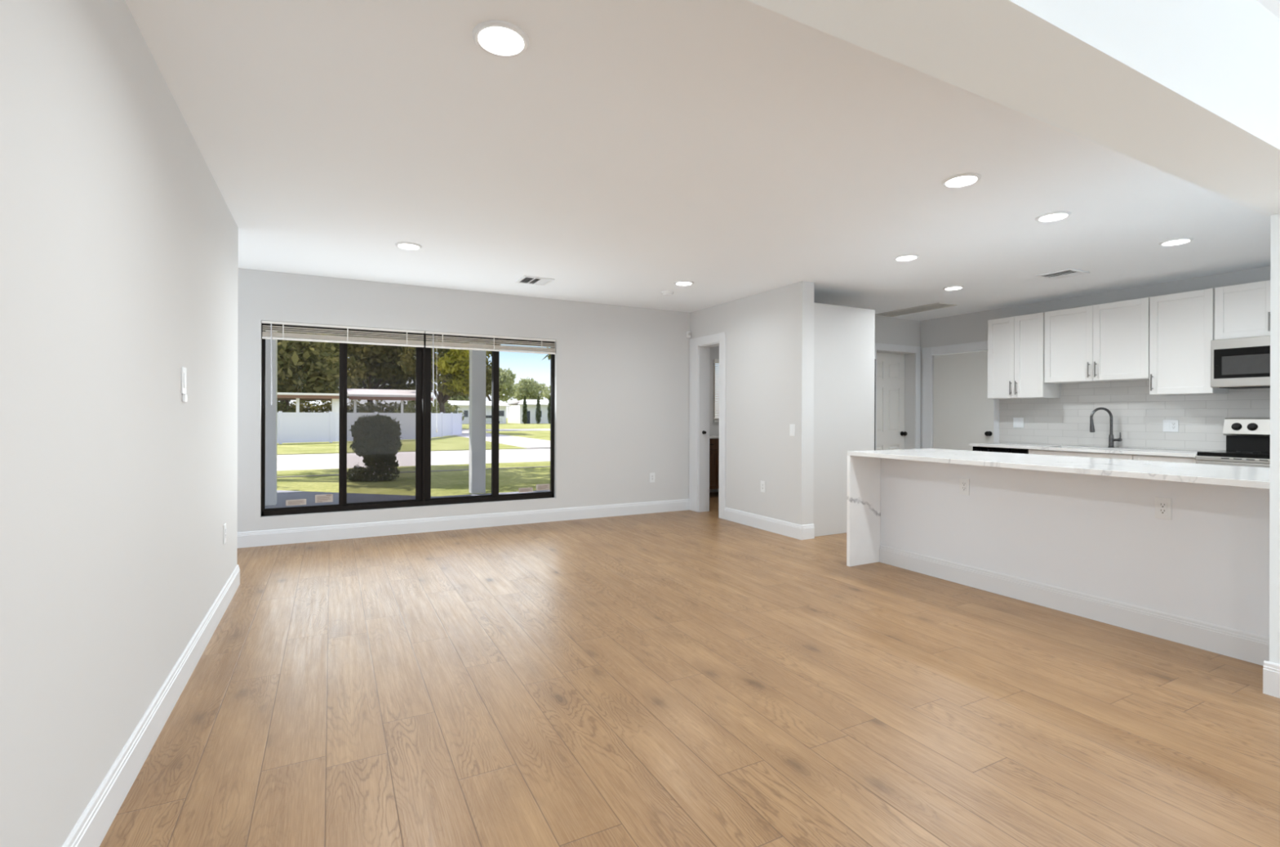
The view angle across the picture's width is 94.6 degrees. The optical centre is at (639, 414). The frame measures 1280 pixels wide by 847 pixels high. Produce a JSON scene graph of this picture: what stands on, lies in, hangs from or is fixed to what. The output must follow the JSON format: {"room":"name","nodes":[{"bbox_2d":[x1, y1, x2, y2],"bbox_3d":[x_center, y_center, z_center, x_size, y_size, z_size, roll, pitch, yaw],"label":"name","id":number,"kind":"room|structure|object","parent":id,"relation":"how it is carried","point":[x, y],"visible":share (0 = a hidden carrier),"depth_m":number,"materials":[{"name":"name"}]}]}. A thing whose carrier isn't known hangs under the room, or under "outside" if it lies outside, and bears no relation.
{"room":"empty living room","nodes":[
{"label":"empty living room","id":0,"kind":"room"},
{"bbox_2d":[0,0,238,846],"bbox_3d":[-1.392,-0.055,-0.013,1.320,2.500,8.668,0,0,-28],"label":"wall","id":1,"kind":"structure","parent":0,"point":[119,239],"depth_m":1.65,"materials":[{"name":"white paint"}]},
{"bbox_2d":[62,564,239,846],"bbox_3d":[-0.832,1.127,0.347,0.015,0.140,8.583,0,0,-28],"label":"baseboard","id":2,"kind":"structure","parent":1,"relation":"attached to","point":[91,828],"depth_m":2.02,"materials":[{"name":"white paint"}]},
{"bbox_2d":[181,366,186,401],"bbox_3d":[-2.013,-0.134,2.609,0.012,0.154,0.072,0,0,-28],"label":"wall switch","id":3,"kind":"object","parent":1,"relation":"attached to","point":[183,369],"visible":1,"depth_m":2.59,"materials":[{"name":"white plastic"}]},
{"bbox_2d":[394,398,464,420],"bbox_3d":[-19.725,-0.075,56.200,5.442,3.217,6.518,0,0,31],"label":"shrub","id":4,"kind":"object","parent":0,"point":[435,409],"visible":0.24,"depth_m":55.48,"materials":[{"name":"green plant"}]},
{"bbox_2d":[237,267,690,532],"bbox_3d":[-2.054,0.093,6.194,6.005,2.800,0.200,0,0,-28],"label":"wall","id":5,"kind":"structure","parent":0,"point":[622,373],"depth_m":6.68,"materials":[{"name":"white paint"}]},
{"bbox_2d":[261,323,555,515],"bbox_3d":[-2.237,0.039,6.091,2.818,1.790,0.086,0,0,-28],"label":"window","id":6,"kind":"structure","parent":5,"relation":"in","point":[423,354],"depth_m":6.07,"materials":[{"name":"black metal"}]},
{"bbox_2d":[285,498,306,505],"bbox_3d":[-3.235,0.822,5.552,0.167,0.054,0.002,0,0,-28],"label":"window sticker","id":7,"kind":"object","parent":6,"relation":"attached to","point":[298,501],"visible":1,"depth_m":5.55,"materials":[{"name":"paper"}]},
{"bbox_2d":[288,500,303,504],"bbox_3d":[-3.236,0.824,5.551,0.130,0.029,0.001,0,0,-28],"label":"print","id":8,"kind":"object","parent":7,"relation":"attached to","point":[290,502],"depth_m":5.55},
{"bbox_2d":[315,493,333,502],"bbox_3d":[-3.029,0.800,5.659,0.150,0.076,0.002,0,0,-28],"label":"window sticker","id":9,"kind":"object","parent":6,"relation":"attached to","point":[322,497],"visible":1,"depth_m":5.66,"materials":[{"name":"paper"}]},
{"bbox_2d":[316,494,330,502],"bbox_3d":[-3.028,0.800,5.659,0.123,0.067,0.001,0,0,-28],"label":"print","id":10,"kind":"object","parent":9,"relation":"attached to","point":[320,498],"depth_m":5.66},
{"bbox_2d":[261,320,424,404],"bbox_3d":[-2.823,-0.473,5.697,1.404,0.766,0.045,0,0,-28],"label":"mini blind","id":11,"kind":"object","parent":6,"relation":"attached to","point":[265,335],"visible":1,"depth_m":5.66,"materials":[{"name":"white plastic"}]},
{"bbox_2d":[425,330,555,431],"bbox_3d":[-1.574,-0.334,6.349,1.398,1.034,0.049,0,0,-28],"label":"mini blind","id":12,"kind":"object","parent":6,"relation":"attached to","point":[442,344],"visible":1,"depth_m":6.31,"materials":[{"name":"white plastic"}]},
{"bbox_2d":[518,487,533,492],"bbox_3d":[-1.274,0.836,6.578,0.160,0.050,0.002,0,0,-28],"label":"window sticker","id":13,"kind":"object","parent":6,"relation":"attached to","point":[520,489],"visible":1,"depth_m":6.58,"materials":[{"name":"paper"}]},
{"bbox_2d":[536,483,550,490],"bbox_3d":[-1.096,0.816,6.671,0.160,0.070,0.002,0,0,-28],"label":"window sticker","id":14,"kind":"object","parent":6,"relation":"attached to","point":[539,486],"visible":1,"depth_m":6.67,"materials":[{"name":"paper"}]},
{"bbox_2d":[236,498,688,547],"bbox_3d":[-1.973,1.123,6.117,5.885,0.140,0.015,0,0,-28],"label":"baseboard","id":15,"kind":"structure","parent":5,"relation":"attached to","point":[328,532],"depth_m":6.08,"materials":[{"name":"white paint"}]},
{"bbox_2d":[99,491,1279,846],"bbox_3d":[1.427,1.265,3.035,9.350,0.120,11.650,0,0,-28],"label":"floor","id":16,"kind":"structure","parent":0,"point":[688,677],"depth_m":2.41,"materials":[{"name":"brown wood"}]},
{"bbox_2d":[709,435,719,488],"bbox_3d":[1.061,0.761,8.836,0.780,0.886,0.535,0,0,-28],"label":"bathroom vanity","id":17,"kind":"object","parent":16,"relation":"on","point":[713,439],"visible":0.13,"depth_m":8.59,"materials":[{"name":"brown wood"}]},
{"bbox_2d":[813,302,875,536],"bbox_3d":[2.076,0.049,6.039,0.896,2.317,0.025,0,0,-28],"label":"refrigerator surround","id":18,"kind":"object","parent":16,"relation":"on","point":[844,336],"visible":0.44,"depth_m":5.99,"materials":[{"name":"white paint"}]},
{"bbox_2d":[874,358,875,449],"bbox_3d":[1.958,0.303,6.511,0.911,1.808,0.880,0,0,-28],"label":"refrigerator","id":19,"kind":"object","parent":16,"relation":"on","point":[874,358],"visible":0.02,"depth_m":6.30,"materials":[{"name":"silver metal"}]},
{"bbox_2d":[973,445,1029,453],"bbox_3d":[4.226,0.779,6.665,0.585,0.831,0.604,0,0,-28],"label":"dishwasher","id":20,"kind":"object","parent":16,"relation":"on","point":[975,448],"visible":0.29,"depth_m":6.50,"materials":[{"name":"black metal"}]},
{"bbox_2d":[846,448,1270,566],"bbox_3d":[2.666,0.752,3.888,1.025,0.915,2.411,0,0,-28],"label":"countertop","id":21,"kind":"structure","parent":16,"relation":"on","point":[864,467],"depth_m":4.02,"materials":[{"name":"stone"}]},
{"bbox_2d":[1028,448,1133,459],"bbox_3d":[4.573,0.789,5.979,0.626,0.853,0.916,0,0,-28],"label":"base cabinet","id":22,"kind":"object","parent":16,"relation":"on","point":[1084,454],"visible":0.09,"depth_m":5.80,"materials":[{"name":"white paint"}]},
{"bbox_2d":[968,442,1204,457],"bbox_3d":[4.536,0.346,6.050,0.631,0.030,2.013,0,0,-28],"label":"countertop","id":23,"kind":"structure","parent":22,"relation":"on","point":[1186,453],"depth_m":5.84,"materials":[{"name":"stone"}]},
{"bbox_2d":[1089,407,1122,447],"bbox_3d":[4.741,0.127,6.022,0.271,0.410,0.103,0,0,20],"label":"kitchen faucet","id":24,"kind":"object","parent":23,"relation":"on","point":[1111,439],"visible":0.99,"depth_m":6.02,"materials":[{"name":"grey metal"}]},
{"bbox_2d":[1133,453,1197,462],"bbox_3d":[4.895,0.790,5.365,0.626,0.853,0.462,0,0,-28],"label":"base cabinet","id":25,"kind":"object","parent":16,"relation":"on","point":[1140,457],"visible":0.14,"depth_m":5.23,"materials":[{"name":"white paint"}]},
{"bbox_2d":[1195,417,1270,467],"bbox_3d":[5.135,0.623,4.791,0.730,1.190,0.761,0,0,-28],"label":"range","id":26,"kind":"object","parent":16,"relation":"on","point":[1247,439],"visible":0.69,"depth_m":5.04,"materials":[{"name":"silver metal"}]},
{"bbox_2d":[1196,449,1270,458],"bbox_3d":[5.157,0.329,4.803,0.585,0.033,0.761,0,0,-28],"label":"cooktop","id":27,"kind":"object","parent":26,"relation":"in","point":[1257,454],"depth_m":4.86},
{"bbox_2d":[124,0,1279,320],"bbox_3d":[1.435,-1.370,3.035,9.350,0.150,11.650,0,0,-28],"label":"ceiling","id":28,"kind":"structure","parent":0,"point":[735,149],"depth_m":3.06,"materials":[{"name":"white paint"}]},
{"bbox_2d":[395,241,422,249],"bbox_3d":[-1.786,-1.300,4.554,0.192,0.012,0.192,0,0,-28],"label":"recessed light","id":29,"kind":"object","parent":28,"relation":"in","point":[402,245],"visible":1,"depth_m":4.54,"materials":[{"name":"white plastic"}]},
{"bbox_2d":[398,244,418,248],"bbox_3d":[-1.786,-1.303,4.554,0.149,0.007,0.149,0,0,-28],"label":"diffuser","id":30,"kind":"object","parent":29,"relation":"attached to","point":[400,246],"depth_m":4.56,"materials":[{"name":"white plastic"}]},
{"bbox_2d":[472,20,528,57],"bbox_3d":[-0.480,-1.296,2.043,0.192,0.012,0.192,0,0,-28],"label":"recessed light","id":31,"kind":"object","parent":28,"relation":"in","point":[500,38],"visible":1,"depth_m":2.03,"materials":[{"name":"white plastic"}]},
{"bbox_2d":[479,26,523,53],"bbox_3d":[-0.480,-1.298,2.043,0.149,0.007,0.149,0,0,-28],"label":"diffuser","id":32,"kind":"object","parent":31,"relation":"attached to","point":[491,39],"depth_m":2.04,"materials":[{"name":"white plastic"}]},
{"bbox_2d":[515,275,554,285],"bbox_3d":[-1.021,-1.299,5.722,0.300,0.009,0.300,0,0,-28],"label":"ceiling vent","id":33,"kind":"object","parent":28,"relation":"in","point":[524,279],"visible":1,"depth_m":5.72,"materials":[{"name":"white plastic"}]},
{"bbox_2d":[661,290,674,296],"bbox_3d":[0.293,-1.278,6.246,0.136,0.041,0.136,0,0,-28],"label":"smoke detector","id":34,"kind":"object","parent":28,"relation":"attached to","point":[666,293],"visible":1,"depth_m":6.21,"materials":[{"name":"white plastic"}]},
{"bbox_2d":[674,280,693,285],"bbox_3d":[0.433,-1.292,5.806,0.192,0.012,0.192,0,0,-28],"label":"recessed light","id":35,"kind":"object","parent":28,"relation":"in","point":[677,282],"visible":1,"depth_m":5.79,"materials":[{"name":"white plastic"}]},
{"bbox_2d":[893,253,919,261],"bbox_3d":[2.187,-1.287,4.845,0.192,0.012,0.192,0,0,-28],"label":"recessed light","id":36,"kind":"object","parent":28,"relation":"in","point":[908,257],"visible":1,"depth_m":4.83,"materials":[{"name":"white plastic"}]},
{"bbox_2d":[897,256,915,260],"bbox_3d":[2.187,-1.289,4.845,0.149,0.007,0.149,0,0,-28],"label":"diffuser","id":37,"kind":"object","parent":36,"relation":"attached to","point":[899,258],"depth_m":4.85,"materials":[{"name":"white plastic"}]},
{"bbox_2d":[875,302,956,316],"bbox_3d":[3.352,-1.284,7.244,0.320,0.010,0.930,0,0,-28],"label":"ceiling vent","id":38,"kind":"object","parent":28,"relation":"in","point":[935,305],"visible":0.99,"depth_m":7.20,"materials":[{"name":"grey paint"}]},
{"bbox_2d":[942,285,964,290],"bbox_3d":[3.179,-1.283,5.985,0.192,0.012,0.192,0,0,-28],"label":"recessed light","id":39,"kind":"object","parent":28,"relation":"in","point":[951,287],"visible":1,"depth_m":5.97,"materials":[{"name":"white plastic"}]},
{"bbox_2d":[942,173,981,187],"bbox_3d":[1.770,-1.288,3.252,0.192,0.012,0.192,0,0,-28],"label":"recessed light","id":40,"kind":"object","parent":28,"relation":"in","point":[963,180],"visible":1,"depth_m":3.24,"materials":[{"name":"white plastic"}]},
{"bbox_2d":[946,176,976,186],"bbox_3d":[1.770,-1.290,3.252,0.149,0.007,0.149,0,0,-28],"label":"diffuser","id":41,"kind":"object","parent":40,"relation":"attached to","point":[953,180],"depth_m":3.25,"materials":[{"name":"white plastic"}]},
{"bbox_2d":[1035,210,1071,222],"bbox_3d":[2.684,-1.285,3.835,0.192,0.012,0.192,0,0,-28],"label":"recessed light","id":42,"kind":"object","parent":28,"relation":"in","point":[1055,215],"visible":1,"depth_m":3.83,"materials":[{"name":"white plastic"}]},
{"bbox_2d":[1039,213,1066,220],"bbox_3d":[2.684,-1.287,3.835,0.149,0.007,0.149,0,0,-28],"label":"diffuser","id":43,"kind":"object","parent":42,"relation":"attached to","point":[1044,216],"depth_m":3.83,"materials":[{"name":"white plastic"}]},
{"bbox_2d":[1035,267,1089,279],"bbox_3d":[3.852,-1.282,5.383,0.300,0.009,0.300,0,0,-28],"label":"ceiling vent","id":44,"kind":"object","parent":28,"relation":"in","point":[1071,272],"visible":1,"depth_m":5.36,"materials":[{"name":"white plastic"}]},
{"bbox_2d":[1158,237,1193,246],"bbox_3d":[3.973,-1.280,4.377,0.192,0.012,0.192,0,0,-28],"label":"recessed light","id":45,"kind":"object","parent":28,"relation":"in","point":[1180,241],"visible":1,"depth_m":4.37,"materials":[{"name":"white plastic"}]},
{"bbox_2d":[1162,240,1188,244],"bbox_3d":[3.973,-1.283,4.377,0.149,0.007,0.149,0,0,-28],"label":"diffuser","id":46,"kind":"object","parent":45,"relation":"attached to","point":[1167,242],"depth_m":4.38,"materials":[{"name":"white plastic"}]},
{"bbox_2d":[709,346,719,435],"bbox_3d":[1.090,-0.046,9.239,2.300,2.500,0.120,0,0,-28],"label":"wall","id":47,"kind":"structure","parent":0,"point":[714,351],"depth_m":9.20,"materials":[{"name":"white paint"}]},
{"bbox_2d":[712,358,719,422],"bbox_3d":[1.403,-0.379,9.309,0.582,0.977,0.044,0,0,-28],"label":"blind","id":48,"kind":"object","parent":47,"relation":"attached to","point":[716,406],"visible":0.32,"depth_m":9.19,"materials":[{"name":"white plastic"}]},
{"bbox_2d":[875,315,919,448],"bbox_3d":[2.546,-0.041,7.524,3.110,2.500,0.200,0,0,-28],"label":"wall","id":49,"kind":"structure","parent":0,"point":[894,331],"depth_m":8.04,"materials":[{"name":"white paint"}]},
{"bbox_2d":[876,351,906,449],"bbox_3d":[3.338,0.180,7.987,0.755,2.038,0.110,0,0,-28],"label":"door","id":50,"kind":"structure","parent":49,"relation":"in","point":[891,433],"depth_m":8.05,"materials":[{"name":"white paint"}]},
{"bbox_2d":[874,342,920,449],"bbox_3d":[3.409,0.139,7.853,0.945,2.145,0.018,0,0,-28],"label":"trim","id":51,"kind":"structure","parent":49,"relation":"attached to","point":[878,346],"depth_m":8.03,"materials":[{"name":"white paint"}]},
{"bbox_2d":[690,280,1270,636],"bbox_3d":[1.795,-0.044,5.849,0.595,2.500,6.700,0,0,-28],"label":"wall","id":52,"kind":"structure","parent":0,"point":[1100,535],"depth_m":3.94,"materials":[{"name":"white paint"}]},
{"bbox_2d":[688,331,725,519],"bbox_3d":[0.875,0.123,7.175,0.173,2.160,0.755,0,0,-28],"label":"trim","id":53,"kind":"structure","parent":52,"relation":"attached to","point":[700,353],"depth_m":7.32,"materials":[{"name":"white paint"}]},
{"bbox_2d":[724,506,802,539],"bbox_3d":[1.271,1.134,6.249,0.015,0.140,1.255,0,0,-28],"label":"baseboard","id":54,"kind":"structure","parent":52,"relation":"attached to","point":[774,525],"depth_m":6.17,"materials":[{"name":"white paint"}]},
{"bbox_2d":[789,423,795,435],"bbox_3d":[1.502,0.150,5.821,0.009,0.117,0.072,0,0,-28],"label":"wall switch","id":55,"kind":"object","parent":52,"relation":"attached to","point":[792,426],"visible":1,"depth_m":5.82,"materials":[{"name":"white plastic"}]},
{"bbox_2d":[802,523,814,539],"bbox_3d":[1.634,1.136,5.740,0.154,0.140,0.015,0,0,-28],"label":"baseboard","id":56,"kind":"structure","parent":52,"relation":"attached to","point":[808,530],"depth_m":5.73,"materials":[{"name":"white paint"}]},
{"bbox_2d":[959,477,969,494],"bbox_3d":[2.312,0.510,4.207,0.008,0.117,0.072,0,0,-28],"label":"wall outlet","id":57,"kind":"object","parent":52,"relation":"attached to","point":[964,483],"visible":1,"depth_m":4.20,"materials":[{"name":"white plastic"}]},
{"bbox_2d":[879,544,1269,665],"bbox_3d":[2.522,1.139,3.794,0.015,0.140,2.379,0,0,-28],"label":"baseboard","id":58,"kind":"structure","parent":52,"relation":"attached to","point":[1252,647],"depth_m":3.46,"materials":[{"name":"white paint"}]},
{"bbox_2d":[1155,496,1171,519],"bbox_3d":[2.838,0.507,3.202,0.008,0.117,0.072,0,0,-28],"label":"wall outlet","id":59,"kind":"object","parent":52,"relation":"attached to","point":[1162,504],"visible":1,"depth_m":3.20,"materials":[{"name":"white plastic"}]},
{"bbox_2d":[1159,501,1166,514],"bbox_3d":[2.836,0.507,3.201,0.003,0.067,0.033,0,0,-28],"label":"receptacle","id":60,"kind":"object","parent":59,"relation":"attached to","point":[1162,504],"depth_m":3.20,"materials":[{"name":"white plastic"}]},
{"bbox_2d":[746,0,1279,663],"bbox_3d":[2.507,-0.042,2.295,7.730,2.500,0.258,0,0,-28],"label":"wall header","id":61,"kind":"structure","parent":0,"point":[1187,90],"depth_m":1.61,"materials":[{"name":"white paint"}]},
{"bbox_2d":[1262,660,1279,697],"bbox_3d":[2.781,1.139,2.441,0.015,0.140,0.288,0,0,-28],"label":"baseboard","id":62,"kind":"object","parent":61,"relation":"attached to","point":[1271,670],"visible":1,"depth_m":2.54,"materials":[{"name":"white paint"}]},
{"bbox_2d":[920,265,1270,450],"bbox_3d":[4.935,-0.033,6.152,0.150,2.500,4.845,0,0,-28],"label":"wall","id":63,"kind":"structure","parent":0,"point":[970,327],"depth_m":6.69,"materials":[{"name":"white paint"}]},
{"bbox_2d":[922,340,999,448],"bbox_3d":[4.091,0.152,7.582,0.018,2.123,1.040,0,0,-28],"label":"trim","id":64,"kind":"structure","parent":63,"relation":"attached to","point":[927,353],"depth_m":7.92,"materials":[{"name":"white paint"}]},
{"bbox_2d":[933,350,993,450],"bbox_3d":[4.114,0.205,7.548,0.108,1.993,0.826,0,0,-28],"label":"door","id":65,"kind":"structure","parent":63,"relation":"in","point":[963,411],"depth_m":7.57,"materials":[{"name":"paint"}]},
{"bbox_2d":[987,311,1060,399],"bbox_3d":[4.348,-0.650,6.720,0.366,0.920,0.611,0,0,-28],"label":"upper cabinet","id":66,"kind":"object","parent":63,"relation":"attached to","point":[1016,344],"visible":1,"depth_m":6.62,"materials":[{"name":"white paint"}]},
{"bbox_2d":[1044,297,1150,383],"bbox_3d":[4.708,-0.727,6.033,0.366,0.765,0.916,0,0,-28],"label":"upper cabinet","id":67,"kind":"object","parent":63,"relation":"attached to","point":[1106,342],"visible":1,"depth_m":5.92,"materials":[{"name":"white paint"}]},
{"bbox_2d":[999,380,1270,450],"bbox_3d":[5.102,-0.005,5.662,0.008,0.672,3.296,0,0,-28],"label":"tile backsplash","id":68,"kind":"structure","parent":63,"relation":"attached to","point":[1139,415],"depth_m":5.96,"materials":[{"name":"white tile"}]},
{"bbox_2d":[1013,417,1023,427],"bbox_3d":[4.435,0.091,6.915,0.009,0.117,0.118,0,0,-28],"label":"wall switch","id":69,"kind":"object","parent":68,"relation":"attached to","point":[1018,422],"visible":1,"depth_m":6.92,"materials":[{"name":"white plastic"}]},
{"bbox_2d":[1163,419,1178,431],"bbox_3d":[5.091,0.104,5.662,0.009,0.117,0.118,0,0,-28],"label":"wall outlet","id":70,"kind":"object","parent":68,"relation":"attached to","point":[1169,425],"visible":1,"depth_m":5.66,"materials":[{"name":"white plastic"}]},
{"bbox_2d":[1149,288,1228,395],"bbox_3d":[5.028,-0.649,5.421,0.366,0.918,0.450,0,0,-28],"label":"upper cabinet","id":71,"kind":"object","parent":63,"relation":"attached to","point":[1182,324],"visible":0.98,"depth_m":5.34,"materials":[{"name":"white paint"}]},
{"bbox_2d":[1214,280,1270,339],"bbox_3d":[5.313,-0.878,4.879,0.366,0.457,0.754,0,0,-28],"label":"upper cabinet","id":72,"kind":"object","parent":63,"relation":"attached to","point":[1241,310],"visible":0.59,"depth_m":4.99,"materials":[{"name":"white paint"}]},
{"bbox_2d":[1210,335,1270,388],"bbox_3d":[5.270,-0.438,4.857,0.460,0.415,0.748,0,0,-28],"label":"microwave","id":73,"kind":"object","parent":72,"relation":"attached to","point":[1243,362],"visible":0.97,"depth_m":4.93,"materials":[{"name":"silver metal"}]},
{"label":"outside","id":74,"kind":"structure","parent":0,"visible":0},
{"bbox_2d":[265,489,550,508],"bbox_3d":[-5.633,1.386,7.517,21.000,0.150,5.460,0,0,-28],"label":"porch slab","id":75,"kind":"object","parent":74,"point":[282,495],"visible":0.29,"depth_m":9.46,"materials":[{"name":"concrete"}]},
{"bbox_2d":[265,330,277,505],"bbox_3d":[-5.437,-0.353,8.610,0.300,3.330,0.300,0,0,-28],"label":"porch column","id":76,"kind":"structure","parent":75,"relation":"on","point":[270,410],"depth_m":8.53,"materials":[{"name":"white paint"}]},
{"bbox_2d":[468,342,485,493],"bbox_3d":[-2.757,-0.344,10.013,0.300,3.330,0.300,0,0,-28],"label":"porch column","id":77,"kind":"structure","parent":75,"relation":"on","point":[477,479],"depth_m":9.91,"materials":[{"name":"white paint"}]},
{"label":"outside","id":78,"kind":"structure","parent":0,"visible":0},
{"bbox_2d":[276,417,550,496],"bbox_3d":[-26.372,1.560,136.622,200.000,0.200,253.460,0,0,-28],"label":"lawn","id":79,"kind":"structure","parent":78,"point":[455,482],"depth_m":15.28,"materials":[{"name":"green plant"}]},
{"bbox_2d":[276,400,294,412],"bbox_3d":[-29.860,-0.099,45.275,5.788,3.196,5.291,0,0,-28],"label":"shrub","id":80,"kind":"object","parent":79,"relation":"on","point":[291,410],"visible":0.02,"depth_m":47.08,"materials":[{"name":"green plant"}]},
{"bbox_2d":[277,392,348,412],"bbox_3d":[-25.977,0.007,40.299,10.750,2.910,6.900,0,0,-28],"label":"carport","id":81,"kind":"object","parent":79,"relation":"on","point":[335,397],"visible":0.19,"depth_m":39.05,"materials":[{"name":"white paint"}]},
{"bbox_2d":[277,331,367,410],"bbox_3d":[-29.171,-3.909,49.109,12.402,10.969,12.474,0,0,4],"label":"shade tree","id":82,"kind":"object","parent":79,"relation":"on","point":[298,371],"visible":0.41,"depth_m":47.11,"materials":[{"name":"green plant"}]},
{"bbox_2d":[276,399,415,413],"bbox_3d":[-28.642,-0.009,56.718,16.015,3.632,2.290,0,0,-28],"label":"hedge","id":83,"kind":"object","parent":79,"relation":"on","point":[380,406],"visible":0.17,"depth_m":56.97,"materials":[{"name":"green plant"}]},
{"bbox_2d":[276,410,462,444],"bbox_3d":[-20.538,0.640,30.849,6.013,1.680,30.803,0,0,37],"label":"vinyl fence","id":84,"kind":"object","parent":79,"relation":"on","point":[291,427],"visible":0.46,"depth_m":31.92,"materials":[{"name":"white plastic"}]},
{"bbox_2d":[346,462,399,481],"bbox_3d":[-6.202,1.329,13.681,1.207,0.508,0.606,0,0,-11],"label":"plant","id":85,"kind":"object","parent":79,"relation":"on","point":[366,473],"visible":0.94,"depth_m":13.57,"materials":[{"name":"green plant"}]},
{"bbox_2d":[308,333,441,408],"bbox_3d":[-30.452,-5.317,66.592,15.420,13.776,15.552,0,0,-28],"label":"shade tree","id":86,"kind":"object","parent":79,"relation":"on","point":[380,362],"visible":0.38,"depth_m":62.81,"materials":[{"name":"green plant"}]},
{"bbox_2d":[348,413,403,480],"bbox_3d":[-6.152,0.759,13.777,1.128,1.600,0.928,0,0,29],"label":"bush","id":87,"kind":"object","parent":79,"relation":"on","point":[375,438],"visible":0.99,"depth_m":13.58,"materials":[{"name":"green plant"}]},
{"bbox_2d":[346,388,432,413],"bbox_3d":[-19.444,-0.306,45.665,5.700,3.580,7.050,0,0,-28],"label":"carport","id":88,"kind":"structure","parent":79,"relation":"on","point":[353,393],"depth_m":43.00,"materials":[{"name":"white paint"}]},
{"bbox_2d":[276,466,550,477],"bbox_3d":[5.511,1.609,21.805,150.000,0.120,0.120,0,0,-28],"label":"kerb","id":89,"kind":"object","parent":79,"relation":"on","point":[530,466],"depth_m":15.94,"materials":[{"name":"grey concrete"}]},
{"bbox_2d":[396,340,491,413],"bbox_3d":[-15.259,-3.115,47.744,7.564,9.471,8.442,0,0,-33],"label":"shade tree","id":90,"kind":"object","parent":79,"relation":"on","point":[453,364],"visible":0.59,"depth_m":44.99,"materials":[{"name":"green plant"}]},
{"bbox_2d":[447,393,469,400],"bbox_3d":[-43.366,-3.972,138.399,8.345,10.997,9.093,0,0,-28],"label":"tree","id":91,"kind":"object","parent":79,"relation":"on","point":[458,397],"visible":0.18,"depth_m":136.19,"materials":[{"name":"green plant"}]},
{"bbox_2d":[435,400,511,423],"bbox_3d":[-28.918,-0.453,99.991,11.700,3.810,9.200,0,0,-28],"label":"bungalow","id":92,"kind":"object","parent":79,"relation":"on","point":[464,405],"visible":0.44,"depth_m":97.40,"materials":[{"name":"white paint"}]},
{"bbox_2d":[459,343,491,398],"bbox_3d":[-17.077,-3.600,60.638,6.210,10.421,5.691,0,0,-28],"label":"shade tree","id":93,"kind":"object","parent":79,"relation":"on","point":[488,386],"visible":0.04,"depth_m":61.19,"materials":[{"name":"green plant"}]},
{"bbox_2d":[485,414,502,423],"bbox_3d":[-23.735,0.744,91.967,4.250,1.450,1.730,0,0,-28],"label":"parked car","id":94,"kind":"object","parent":79,"relation":"on","point":[488,417],"visible":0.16,"depth_m":91.25,"materials":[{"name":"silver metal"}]},
{"bbox_2d":[486,367,516,402],"bbox_3d":[-30.677,-4.281,122.596,11.326,11.702,10.917,0,0,-28],"label":"tree","id":95,"kind":"object","parent":79,"relation":"on","point":[506,378],"visible":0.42,"depth_m":121.22,"materials":[{"name":"green plant"}]},
{"bbox_2d":[521,395,527,423],"bbox_3d":[-18.985,-0.816,97.269,1.036,4.989,1.130,0,0,-28],"label":"cypress","id":96,"kind":"object","parent":79,"relation":"on","point":[524,420],"visible":1,"depth_m":97.11,"materials":[{"name":"green plant"}]},
{"bbox_2d":[506,399,549,423],"bbox_3d":[-16.559,-0.611,106.460,13.800,4.210,9.200,0,0,-28],"label":"bungalow","id":97,"kind":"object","parent":79,"relation":"on","point":[514,411],"visible":0.38,"depth_m":101.80,"materials":[{"name":"white paint"}]},
{"bbox_2d":[511,377,548,400],"bbox_3d":[-27.077,-3.832,145.661,9.208,10.827,10.122,0,0,-28],"label":"tree","id":98,"kind":"object","parent":79,"relation":"on","point":[531,388],"visible":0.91,"depth_m":142.76,"materials":[{"name":"green plant"}]},
{"bbox_2d":[535,395,541,423],"bbox_3d":[-16.908,-0.832,98.326,1.171,4.905,1.068,0,0,-28],"label":"cypress","id":99,"kind":"object","parent":79,"relation":"on","point":[538,415],"visible":1,"depth_m":98.21,"materials":[{"name":"green plant"}]},
{"bbox_2d":[542,385,550,399],"bbox_3d":[-14.975,-2.668,128.897,11.971,8.583,11.046,0,0,-28],"label":"tree","id":100,"kind":"object","parent":79,"relation":"on","point":[546,393],"visible":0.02,"depth_m":128.28,"materials":[{"name":"green plant"}]},
{"bbox_2d":[546,395,550,423],"bbox_3d":[-15.137,-0.786,99.311,1.047,5.068,1.023,0,0,-28],"label":"cypress","id":101,"kind":"object","parent":79,"relation":"on","point":[548,403],"visible":0.61,"depth_m":99.09,"materials":[{"name":"green plant"}]},
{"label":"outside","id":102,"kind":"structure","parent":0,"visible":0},
{"bbox_2d":[276,448,550,470],"bbox_3d":[2.779,1.699,27.023,150.000,0.220,7.700,0,0,-28],"label":"road","id":103,"kind":"structure","parent":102,"point":[328,460],"depth_m":20.96,"materials":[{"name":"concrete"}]},
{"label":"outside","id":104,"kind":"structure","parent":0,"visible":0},
{"bbox_2d":[455,428,550,448],"bbox_3d":[14.680,1.694,58.197,200.000,0.212,36.500,0,0,-28],"label":"road","id":105,"kind":"structure","parent":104,"point":[527,442],"depth_m":35.80,"materials":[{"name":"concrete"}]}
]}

